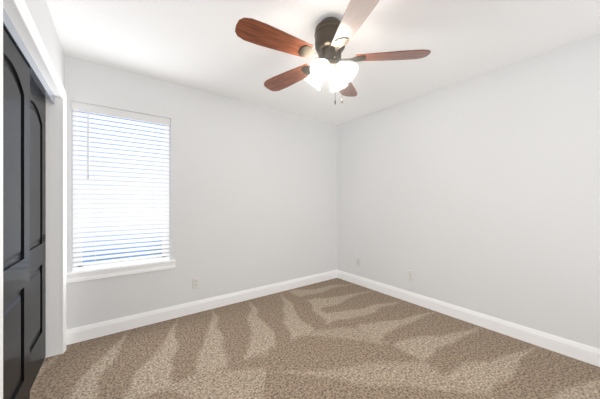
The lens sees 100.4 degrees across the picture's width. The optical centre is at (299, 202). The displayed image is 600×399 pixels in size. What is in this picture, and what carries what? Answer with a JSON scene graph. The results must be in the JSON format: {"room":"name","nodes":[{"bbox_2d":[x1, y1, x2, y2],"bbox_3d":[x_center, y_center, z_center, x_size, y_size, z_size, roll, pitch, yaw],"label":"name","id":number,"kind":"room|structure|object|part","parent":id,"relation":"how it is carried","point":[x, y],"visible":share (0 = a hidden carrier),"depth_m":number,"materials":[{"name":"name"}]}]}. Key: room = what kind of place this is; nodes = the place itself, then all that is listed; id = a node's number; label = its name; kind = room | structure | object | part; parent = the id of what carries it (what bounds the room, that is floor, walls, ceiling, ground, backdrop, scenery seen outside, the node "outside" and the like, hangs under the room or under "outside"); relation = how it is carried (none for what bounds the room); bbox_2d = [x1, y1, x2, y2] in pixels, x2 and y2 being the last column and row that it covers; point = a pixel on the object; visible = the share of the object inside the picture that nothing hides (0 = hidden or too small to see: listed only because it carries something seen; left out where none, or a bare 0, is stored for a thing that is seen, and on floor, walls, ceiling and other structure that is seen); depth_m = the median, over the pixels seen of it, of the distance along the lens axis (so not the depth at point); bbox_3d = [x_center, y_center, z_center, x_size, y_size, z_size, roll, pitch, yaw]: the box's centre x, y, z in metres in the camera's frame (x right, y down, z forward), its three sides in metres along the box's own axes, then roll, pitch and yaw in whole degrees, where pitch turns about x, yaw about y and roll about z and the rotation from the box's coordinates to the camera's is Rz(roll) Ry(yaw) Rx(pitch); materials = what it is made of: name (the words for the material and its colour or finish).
{"room":"empty bedroom","nodes":[
{"label":"empty bedroom","id":0,"kind":"room"},
{"bbox_2d":[25,0,64,88],"bbox_3d":[-1.058,-0.020,0.736,0.140,2.440,3.300,0,0,-36],"label":"wall","id":1,"kind":"structure","parent":0,"point":[39,11],"depth_m":1.59,"materials":[{"name":"paint"}]},
{"bbox_2d":[3,24,29,398],"bbox_3d":[-1.355,0.196,1.147,0.038,1.985,0.678,0,0,-36],"label":"closet door","id":2,"kind":"structure","parent":1,"relation":"in","point":[16,225],"depth_m":1.24,"materials":[{"name":"black wood"}]},
{"bbox_2d":[3,8,54,103],"bbox_3d":[-1.565,-0.799,1.396,0.092,0.059,1.333,0,0,-36],"label":"track rail","id":3,"kind":"object","parent":1,"relation":"attached to","point":[37,77],"visible":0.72,"depth_m":1.42,"materials":[{"name":"white wood"}]},
{"bbox_2d":[0,0,65,398],"bbox_3d":[-1.552,0.175,1.406,0.140,2.049,1.373,0,0,-36],"label":"door frame","id":4,"kind":"structure","parent":1,"relation":"attached to","point":[53,229],"depth_m":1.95,"materials":[{"name":"white wood"}]},
{"bbox_2d":[30,77,45,389],"bbox_3d":[-1.773,0.196,1.647,0.038,1.985,0.678,0,0,-36],"label":"closet door","id":5,"kind":"structure","parent":1,"relation":"in","point":[37,228],"depth_m":1.74,"materials":[{"name":"black wood"}]},
{"bbox_2d":[65,55,336,329],"bbox_3d":[-0.735,-0.020,3.111,3.480,2.440,0.140,0,0,-36],"label":"wall","id":6,"kind":"structure","parent":0,"point":[253,195],"depth_m":2.89,"materials":[{"name":"paint"}]},
{"bbox_2d":[66,109,174,282],"bbox_3d":[-1.674,-0.096,2.403,0.839,1.548,0.155,0,0,-36],"label":"window","id":7,"kind":"structure","parent":6,"relation":"in","point":[120,203],"depth_m":2.36,"materials":[{"name":"white plastic"}]},
{"bbox_3d":[-1.634,0.647,2.349,0.839,0.062,0.020,0,0,-36],"label":"window sill apron","id":8,"kind":"part","parent":7,"relation":"part of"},
{"bbox_2d":[71,101,169,124],"bbox_3d":[-1.666,-0.834,2.387,0.761,0.068,0.060,0,0,-36],"label":"blind headrail","id":9,"kind":"object","parent":7,"relation":"attached to","point":[79,106],"visible":0.93,"depth_m":2.33,"materials":[{"name":"white plastic"}]},
{"bbox_2d":[87,110,95,264],"bbox_3d":[-1.853,-0.128,2.215,0.017,1.405,0.059,0,0,30],"label":"blind cord","id":10,"kind":"object","parent":9,"relation":"hanging from","point":[88,150],"visible":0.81,"depth_m":2.19,"materials":[{"name":"white plastic"}]},
{"bbox_2d":[66,259,175,275],"bbox_3d":[-1.654,0.605,2.378,0.845,0.023,0.119,0,0,-36],"label":"window sill","id":11,"kind":"structure","parent":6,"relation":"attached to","point":[86,271],"depth_m":2.31,"materials":[{"name":"white wood"}]},
{"bbox_2d":[193,277,198,287],"bbox_3d":[-1.134,0.875,2.726,0.070,0.115,0.007,0,0,-36],"label":"outlet","id":12,"kind":"object","parent":6,"relation":"attached to","point":[196,279],"visible":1,"depth_m":2.73,"materials":[{"name":"white plastic"}]},
{"bbox_2d":[66,270,337,345],"bbox_3d":[-0.692,1.137,3.037,3.180,0.126,0.030,0,0,-36],"label":"baseboard","id":13,"kind":"structure","parent":6,"relation":"attached to","point":[87,332],"depth_m":2.63,"materials":[{"name":"white wood"}]},
{"bbox_2d":[30,278,599,398],"bbox_3d":[0.286,1.250,1.727,3.480,0.100,3.580,0,0,-36],"label":"floor","id":14,"kind":"structure","parent":0,"point":[336,338],"depth_m":1.92,"materials":[{"name":"brown carpet"}]},
{"bbox_2d":[46,0,599,124],"bbox_3d":[0.286,-1.290,1.727,3.480,0.100,3.580,0,0,-36],"label":"ceiling","id":15,"kind":"structure","parent":0,"point":[199,45],"depth_m":1.91,"materials":[{"name":"paint"}]},
{"bbox_2d":[235,0,430,103],"bbox_3d":[0.171,-0.944,1.732,1.242,0.592,1.262,0,0,-36],"label":"ceiling fan","id":16,"kind":"object","parent":15,"relation":"hanging from","point":[333,36],"visible":1,"depth_m":1.64,"materials":[{"name":"brown wood"}]},
{"bbox_3d":[-0.149,-0.995,1.528,0.490,0.036,0.156,0,0,-30],"label":"blade","id":17,"kind":"part","parent":16,"relation":"part of","materials":[{"name":"brown wood"}]},
{"bbox_3d":[-0.101,-0.995,2.014,0.490,0.036,0.156,0,0,42],"label":"blade","id":18,"kind":"part","parent":16,"relation":"part of","materials":[{"name":"brown wood"}]},
{"bbox_3d":[0.083,-1.011,1.663,0.195,0.068,0.094,0,0,-30],"label":"arm","id":19,"kind":"part","parent":16,"relation":"part of"},
{"bbox_3d":[0.099,-0.883,1.803,0.130,0.149,0.145,0,0,-36],"label":"lamp shade","id":20,"kind":"part","parent":16,"relation":"part of","materials":[{"name":"white glass"}]},
{"bbox_3d":[0.145,-0.883,1.629,0.145,0.149,0.130,0,0,-36],"label":"lamp shade","id":21,"kind":"part","parent":16,"relation":"part of","materials":[{"name":"white glass"}]},
{"bbox_2d":[321,58,329,67],"bbox_3d":[0.172,-0.941,1.679,0.053,0.053,0.052,0,0,-36],"label":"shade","id":22,"kind":"object","parent":16,"relation":"attached to","point":[323,64],"depth_m":1.68,"materials":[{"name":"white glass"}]},
{"bbox_3d":[0.274,-0.883,1.848,0.145,0.149,0.130,0,0,-36],"label":"lamp shade","id":23,"kind":"part","parent":16,"relation":"part of","materials":[{"name":"white glass"}]},
{"bbox_3d":[0.242,-1.011,1.595,0.094,0.068,0.195,0,0,-12],"label":"arm","id":24,"kind":"part","parent":16,"relation":"part of"},
{"bbox_3d":[0.375,-0.995,2.119,0.156,0.036,0.490,0,0,24],"label":"blade","id":25,"kind":"part","parent":16,"relation":"part of","materials":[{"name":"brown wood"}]},
{"bbox_3d":[0.319,-0.883,1.674,0.130,0.149,0.145,0,0,-36],"label":"lamp shade","id":26,"kind":"part","parent":16,"relation":"part of","materials":[{"name":"white glass"}]},
{"bbox_3d":[0.356,-1.011,1.725,0.195,0.068,0.094,0,0,6],"label":"arm","id":27,"kind":"part","parent":16,"relation":"part of"},
{"bbox_3d":[0.298,-0.995,1.333,0.156,0.036,0.490,0,0,-12],"label":"blade","id":28,"kind":"part","parent":16,"relation":"part of","materials":[{"name":"brown wood"}]},
{"bbox_3d":[0.622,-0.995,1.698,0.490,0.036,0.156,0,0,6],"label":"blade","id":29,"kind":"part","parent":16,"relation":"part of","materials":[{"name":"brown wood"}]},
{"bbox_2d":[337,33,599,348],"bbox_3d":[1.672,-0.020,2.661,0.140,2.440,3.440,0,0,-36],"label":"wall","id":30,"kind":"structure","parent":0,"point":[480,193],"depth_m":2.35,"materials":[{"name":"paint"}]},
{"bbox_2d":[356,257,359,265],"bbox_3d":[0.850,0.865,3.652,0.007,0.115,0.070,0,0,-36],"label":"outlet","id":31,"kind":"object","parent":30,"relation":"attached to","point":[358,261],"visible":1,"depth_m":3.65,"materials":[{"name":"white plastic"}]},
{"bbox_2d":[408,270,413,280],"bbox_3d":[1.330,0.875,3.002,0.007,0.115,0.070,0,0,-36],"label":"outlet","id":32,"kind":"object","parent":30,"relation":"attached to","point":[410,275],"visible":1,"depth_m":3.00,"materials":[{"name":"white plastic"}]},
{"bbox_2d":[338,270,599,366],"bbox_3d":[1.568,1.137,2.672,0.014,0.126,3.300,0,0,-36],"label":"baseboard","id":33,"kind":"structure","parent":30,"relation":"attached to","point":[577,350],"depth_m":2.34,"materials":[{"name":"white wood"}]},
{"label":"outside","id":34,"kind":"structure","parent":0,"visible":0},
{"bbox_2d":[78,111,164,261],"bbox_3d":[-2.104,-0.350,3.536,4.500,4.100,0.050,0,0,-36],"label":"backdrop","id":35,"kind":"structure","parent":34,"point":[121,181],"depth_m":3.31,"materials":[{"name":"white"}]}
]}

